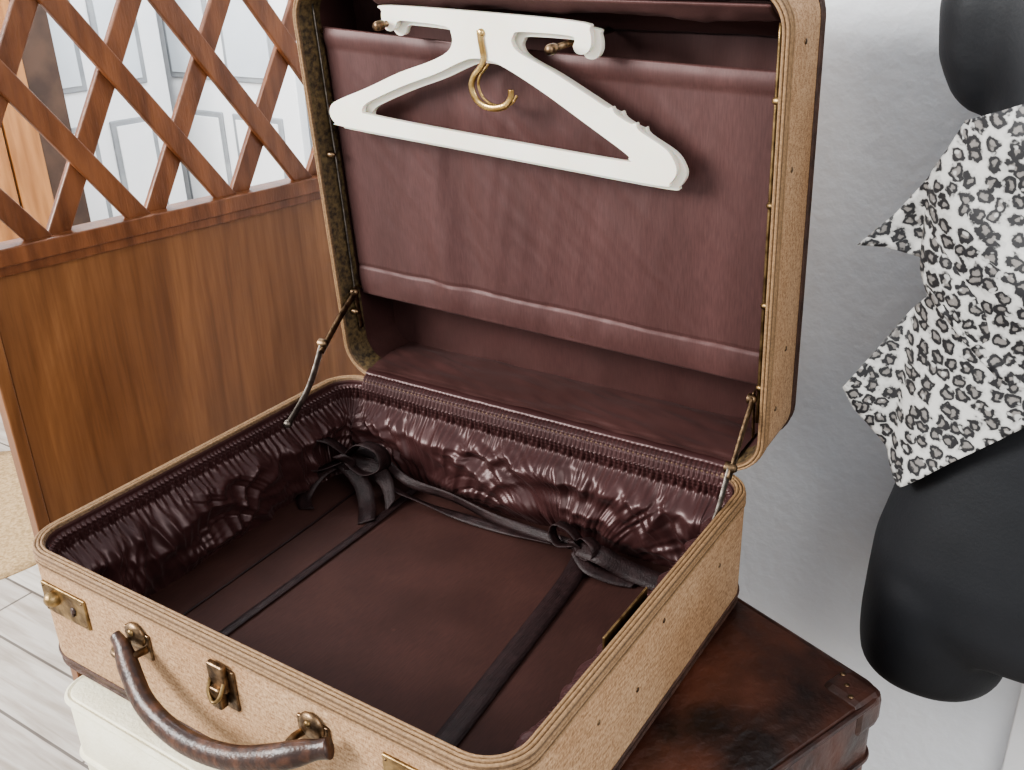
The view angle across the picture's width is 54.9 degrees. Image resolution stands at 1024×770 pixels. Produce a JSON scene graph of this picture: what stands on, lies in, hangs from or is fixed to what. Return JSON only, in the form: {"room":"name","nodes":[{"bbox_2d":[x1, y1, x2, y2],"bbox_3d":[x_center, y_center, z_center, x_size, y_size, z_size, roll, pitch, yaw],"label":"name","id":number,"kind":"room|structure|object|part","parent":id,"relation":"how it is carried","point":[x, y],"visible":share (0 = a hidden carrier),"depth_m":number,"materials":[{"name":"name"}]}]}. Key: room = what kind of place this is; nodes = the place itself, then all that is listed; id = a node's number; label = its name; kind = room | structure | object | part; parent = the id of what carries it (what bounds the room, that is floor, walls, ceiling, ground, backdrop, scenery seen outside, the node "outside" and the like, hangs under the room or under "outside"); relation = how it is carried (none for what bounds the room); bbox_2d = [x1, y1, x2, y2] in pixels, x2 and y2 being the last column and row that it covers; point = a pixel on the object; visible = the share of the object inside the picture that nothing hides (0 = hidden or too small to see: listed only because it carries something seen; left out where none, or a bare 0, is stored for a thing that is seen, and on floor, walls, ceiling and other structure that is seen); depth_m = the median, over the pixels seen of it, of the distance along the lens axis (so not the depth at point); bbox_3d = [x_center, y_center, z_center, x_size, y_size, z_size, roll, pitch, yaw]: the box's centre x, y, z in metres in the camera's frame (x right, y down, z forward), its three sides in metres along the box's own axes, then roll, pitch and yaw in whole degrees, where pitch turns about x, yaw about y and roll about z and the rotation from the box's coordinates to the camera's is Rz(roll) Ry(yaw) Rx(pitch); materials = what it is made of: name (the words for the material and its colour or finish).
{"room":"second-hand shop","nodes":[
{"label":"second-hand shop","id":0,"kind":"room"},
{"bbox_2d":[0,414,88,769],"bbox_3d":[-0.757,0.806,1.536,5.600,0.050,4.900,14,29,30],"label":"floor","id":1,"kind":"structure","parent":0,"point":[38,730],"depth_m":1.95,"materials":[{"name":"white wood"}]},
{"bbox_2d":[0,451,35,579],"bbox_3d":[-1.411,0.335,2.536,0.720,0.012,0.720,14,29,30],"label":"round jute rug","id":2,"kind":"object","parent":1,"relation":"on","point":[16,533],"visible":0.22,"depth_m":2.47,"materials":[{"name":"beige wicker"}]},
{"bbox_2d":[0,0,90,241],"bbox_3d":[-1.886,-0.727,3.102,0.455,1.500,0.850,14,29,30],"label":"cabinet","id":3,"kind":"object","parent":1,"relation":"on","point":[31,168],"visible":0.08,"depth_m":3.19,"materials":[{"name":"orange wood"}]},
{"bbox_2d":[64,0,186,216],"bbox_3d":[-1.580,-1.275,3.615,0.040,2.050,0.620,17,31,36],"label":"leaf","id":4,"kind":"object","parent":1,"relation":"on","point":[156,86],"visible":0.07,"depth_m":3.79,"materials":[{"name":"white paint"}]},
{"bbox_2d":[47,13,81,88],"bbox_3d":[-1.650,-1.553,3.363,0.018,1.046,0.146,17,31,36],"label":"pane","id":5,"kind":"object","parent":4,"relation":"attached to","point":[64,48],"visible":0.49,"depth_m":3.56,"materials":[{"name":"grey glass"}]},
{"bbox_2d":[63,0,87,94],"bbox_3d":[-1.651,-1.554,3.364,0.012,1.090,0.190,17,31,36],"label":"trim","id":6,"kind":"structure","parent":4,"relation":"attached to","point":[83,88],"depth_m":3.61,"materials":[{"name":"white wood"}]},
{"bbox_2d":[74,134,108,221],"bbox_3d":[-1.621,-0.676,3.765,0.018,0.556,0.146,17,31,36],"label":"pane","id":7,"kind":"object","parent":4,"relation":"attached to","point":[97,207],"visible":0.04,"depth_m":3.78,"materials":[{"name":"white paint"}]},
{"bbox_2d":[71,127,112,217],"bbox_3d":[-1.622,-0.677,3.766,0.012,0.600,0.190,17,31,36],"label":"trim","id":8,"kind":"structure","parent":4,"relation":"attached to","point":[98,154],"depth_m":3.75,"materials":[{"name":"white wood"}]},
{"bbox_2d":[85,0,147,83],"bbox_3d":[-1.493,-1.639,3.538,0.012,1.090,0.190,17,31,36],"label":"trim","id":9,"kind":"structure","parent":4,"relation":"attached to","point":[89,5],"depth_m":3.74,"materials":[{"name":"white wood"}]},
{"bbox_2d":[92,0,142,77],"bbox_3d":[-1.493,-1.639,3.538,0.018,1.046,0.146,17,31,35],"label":"pane","id":10,"kind":"object","parent":4,"relation":"attached to","point":[103,9],"visible":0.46,"depth_m":3.64,"materials":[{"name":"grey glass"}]},
{"bbox_2d":[116,122,157,205],"bbox_3d":[-1.464,-0.762,3.940,0.018,0.556,0.146,17,31,35],"label":"pane","id":11,"kind":"object","parent":4,"relation":"attached to","point":[137,146],"visible":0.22,"depth_m":3.87,"materials":[{"name":"white paint"}]},
{"bbox_2d":[109,117,168,204],"bbox_3d":[-1.465,-0.762,3.940,0.012,0.600,0.190,17,31,36],"label":"trim","id":12,"kind":"structure","parent":4,"relation":"attached to","point":[113,124],"depth_m":3.81,"materials":[{"name":"white wood"}]},
{"bbox_2d":[0,0,364,679],"bbox_3d":[-0.459,-0.188,1.524,0.040,1.750,0.707,20,32,39],"label":"divider","id":13,"kind":"object","parent":1,"relation":"on","point":[131,341],"visible":0.45,"depth_m":1.44,"materials":[{"name":"brown wood"}]},
{"bbox_3d":[-0.462,-0.268,1.488,0.040,0.024,0.707,20,32,39],"label":"rail","id":14,"kind":"part","parent":13,"relation":"part of","materials":[{"name":"brown wood"}]},
{"bbox_3d":[-0.461,-0.251,1.496,0.028,0.014,0.707,20,32,39],"label":"rail mould","id":15,"kind":"part","parent":13,"relation":"part of","materials":[{"name":"brown wood"}]},
{"bbox_2d":[155,0,310,199],"bbox_3d":[-1.111,-1.353,3.752,0.800,2.050,0.040,15,29,32],"label":"leaf","id":16,"kind":"object","parent":1,"relation":"on","point":[290,106],"visible":0.03,"depth_m":3.73,"materials":[{"name":"white paint"}]},
{"bbox_2d":[164,0,202,72],"bbox_3d":[-1.275,-1.708,3.674,0.236,1.046,0.018,15,29,32],"label":"pane","id":17,"kind":"object","parent":16,"relation":"attached to","point":[179,56],"visible":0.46,"depth_m":3.87,"materials":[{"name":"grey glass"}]},
{"bbox_2d":[162,0,209,79],"bbox_3d":[-1.275,-1.708,3.675,0.280,1.090,0.012,15,29,32],"label":"trim","id":18,"kind":"structure","parent":16,"relation":"attached to","point":[203,2],"depth_m":3.92,"materials":[{"name":"white wood"}]},
{"bbox_2d":[188,115,227,198],"bbox_3d":[-1.247,-0.831,4.076,0.236,0.556,0.018,15,29,32],"label":"pane","id":19,"kind":"object","parent":16,"relation":"attached to","point":[205,135],"visible":0.3,"depth_m":3.98,"materials":[{"name":"white paint"}]},
{"bbox_2d":[187,110,231,198],"bbox_3d":[-1.246,-0.832,4.077,0.280,0.600,0.012,15,29,32],"label":"trim","id":20,"kind":"structure","parent":16,"relation":"attached to","point":[219,115],"depth_m":3.94,"materials":[{"name":"white wood"}]},
{"bbox_2d":[222,0,268,78],"bbox_3d":[-0.997,-1.634,3.493,0.236,1.046,0.018,15,29,32],"label":"pane","id":21,"kind":"object","parent":16,"relation":"attached to","point":[245,40],"visible":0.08,"depth_m":3.65,"materials":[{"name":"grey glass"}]},
{"bbox_2d":[220,0,273,83],"bbox_3d":[-0.997,-1.635,3.494,0.280,1.090,0.012,15,29,32],"label":"trim","id":22,"kind":"structure","parent":16,"relation":"attached to","point":[270,44],"depth_m":3.71,"materials":[{"name":"white wood"}]},
{"bbox_2d":[235,120,284,185],"bbox_3d":[-0.969,-0.757,3.895,0.236,0.556,0.018,15,29,32],"label":"pane","id":23,"kind":"object","parent":16,"relation":"attached to","point":[268,169],"visible":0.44,"depth_m":3.83,"materials":[{"name":"white paint"}]},
{"bbox_2d":[232,113,288,177],"bbox_3d":[-0.968,-0.758,3.896,0.280,0.600,0.012,15,29,32],"label":"trim","id":24,"kind":"structure","parent":16,"relation":"attached to","point":[279,121],"depth_m":3.73,"materials":[{"name":"white wood"}]},
{"bbox_3d":[-0.007,0.646,1.222,0.610,0.458,0.560,14,29,30],"label":"table","id":25,"kind":"object","parent":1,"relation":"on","visible":0},
{"bbox_2d":[64,675,217,769],"bbox_3d":[-0.246,0.398,0.989,0.369,0.200,0.184,14,29,30],"label":"case","id":26,"kind":"object","parent":25,"relation":"on","point":[112,736],"visible":0.3,"depth_m":0.94,"materials":[{"name":"plastic"}]},
{"bbox_2d":[620,598,880,769],"bbox_3d":[0.109,0.351,1.061,0.309,0.204,0.439,-18,29,-32],"label":"suitcase","id":27,"kind":"object","parent":25,"relation":"on","point":[759,695],"visible":0.3,"depth_m":0.93,"materials":[{"name":"brown leather"}]},
{"bbox_2d":[32,0,825,769],"bbox_3d":[-0.105,-0.044,0.937,0.583,0.629,0.624,14,29,30],"label":"suitcase","id":28,"kind":"object","parent":27,"relation":"on","point":[509,541],"visible":0.95,"depth_m":1.05,"materials":[{"name":"beige fabric"}]},
{"bbox_3d":[-0.427,0.211,0.944,0.068,0.034,0.004,14,29,30],"label":"lock plate","id":29,"kind":"part","parent":28,"relation":"part of","materials":[{"name":"gold metal"}]},
{"bbox_3d":[-0.336,0.232,0.889,0.034,0.028,0.004,14,29,30],"label":"handle mount","id":30,"kind":"part","parent":28,"relation":"part of","materials":[{"name":"brown metal"}]},
{"bbox_3d":[-0.247,0.262,0.830,0.012,0.022,0.009,14,29,30],"label":"latch lever","id":31,"kind":"part","parent":28,"relation":"part of","materials":[{"name":"brown metal"}]},
{"bbox_3d":[-0.243,0.254,0.832,0.032,0.042,0.004,14,29,30],"label":"latch plate","id":32,"kind":"part","parent":28,"relation":"part of","materials":[{"name":"brown metal"}]},
{"bbox_3d":[-0.156,0.276,0.780,0.034,0.028,0.004,14,29,30],"label":"handle mount","id":33,"kind":"part","parent":28,"relation":"part of","materials":[{"name":"brown metal"}]},
{"bbox_3d":[-0.216,-0.277,1.184,0.011,0.008,0.008,14,32,30],"label":"knob","id":34,"kind":"part","parent":28,"relation":"part of","materials":[{"name":"brown metal"}]},
{"bbox_3d":[-0.203,-0.096,1.279,0.011,0.008,0.008,14,32,30],"label":"knob","id":35,"kind":"part","parent":28,"relation":"part of","materials":[{"name":"brown metal"}]},
{"bbox_3d":[-0.068,0.297,0.726,0.068,0.034,0.004,14,29,30],"label":"lock plate","id":36,"kind":"part","parent":28,"relation":"part of","materials":[{"name":"gold metal"}]},
{"bbox_2d":[330,5,679,186],"bbox_3d":[-0.029,-0.301,1.004,0.431,0.159,0.019,14,29,30],"label":"hanger","id":37,"kind":"object","parent":28,"relation":"hanging from","point":[482,35],"visible":1,"depth_m":0.97,"materials":[{"name":"white plastic"}]},
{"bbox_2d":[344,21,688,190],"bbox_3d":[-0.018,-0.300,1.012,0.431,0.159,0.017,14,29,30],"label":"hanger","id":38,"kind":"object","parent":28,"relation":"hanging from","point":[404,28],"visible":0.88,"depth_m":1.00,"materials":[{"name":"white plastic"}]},
{"bbox_3d":[0.021,-0.206,1.072,0.537,0.341,0.010,14,32,30],"label":"garment panel","id":39,"kind":"part","parent":28,"relation":"part of","materials":[{"name":"fabric"}]},
{"bbox_3d":[0.096,0.202,0.835,0.002,0.026,0.080,14,29,30],"label":"catch plate","id":40,"kind":"part","parent":28,"relation":"part of","materials":[{"name":"gold metal"}]},
{"bbox_2d":[305,100,312,149],"bbox_3d":[-0.536,-1.572,3.409,3.100,2.700,0.100,14,29,30],"label":"wall","id":41,"kind":"structure","parent":0,"point":[311,144],"depth_m":3.81,"materials":[{"name":"white paint"}]},
{"bbox_2d":[733,0,1021,769],"bbox_3d":[0.877,-0.377,0.700,2.500,2.700,0.120,14,29,30],"label":"wall","id":42,"kind":"structure","parent":0,"point":[817,496],"depth_m":1.16,"materials":[{"name":"white paint"}]},
{"bbox_2d":[860,0,1023,701],"bbox_3d":[0.524,-0.069,0.874,0.340,0.864,0.225,14,29,30],"label":"mannequin torso","id":43,"kind":"object","parent":42,"relation":"attached to","point":[942,613],"visible":0.58,"depth_m":0.93},
{"bbox_2d":[843,104,1023,487],"bbox_3d":[0.459,-0.065,0.815,0.371,0.418,0.121,14,29,30],"label":"scarf","id":44,"kind":"object","parent":43,"relation":"attached to","point":[946,384],"visible":1,"depth_m":0.85,"materials":[{"name":"white fabric"}]},
{"bbox_2d":[1002,684,1023,769],"bbox_3d":[0.927,0.625,1.056,0.765,0.580,0.018,14,29,30],"label":"trim","id":45,"kind":"structure","parent":42,"relation":"attached to","point":[1014,755],"depth_m":1.18,"materials":[{"name":"white paint"}]}
]}

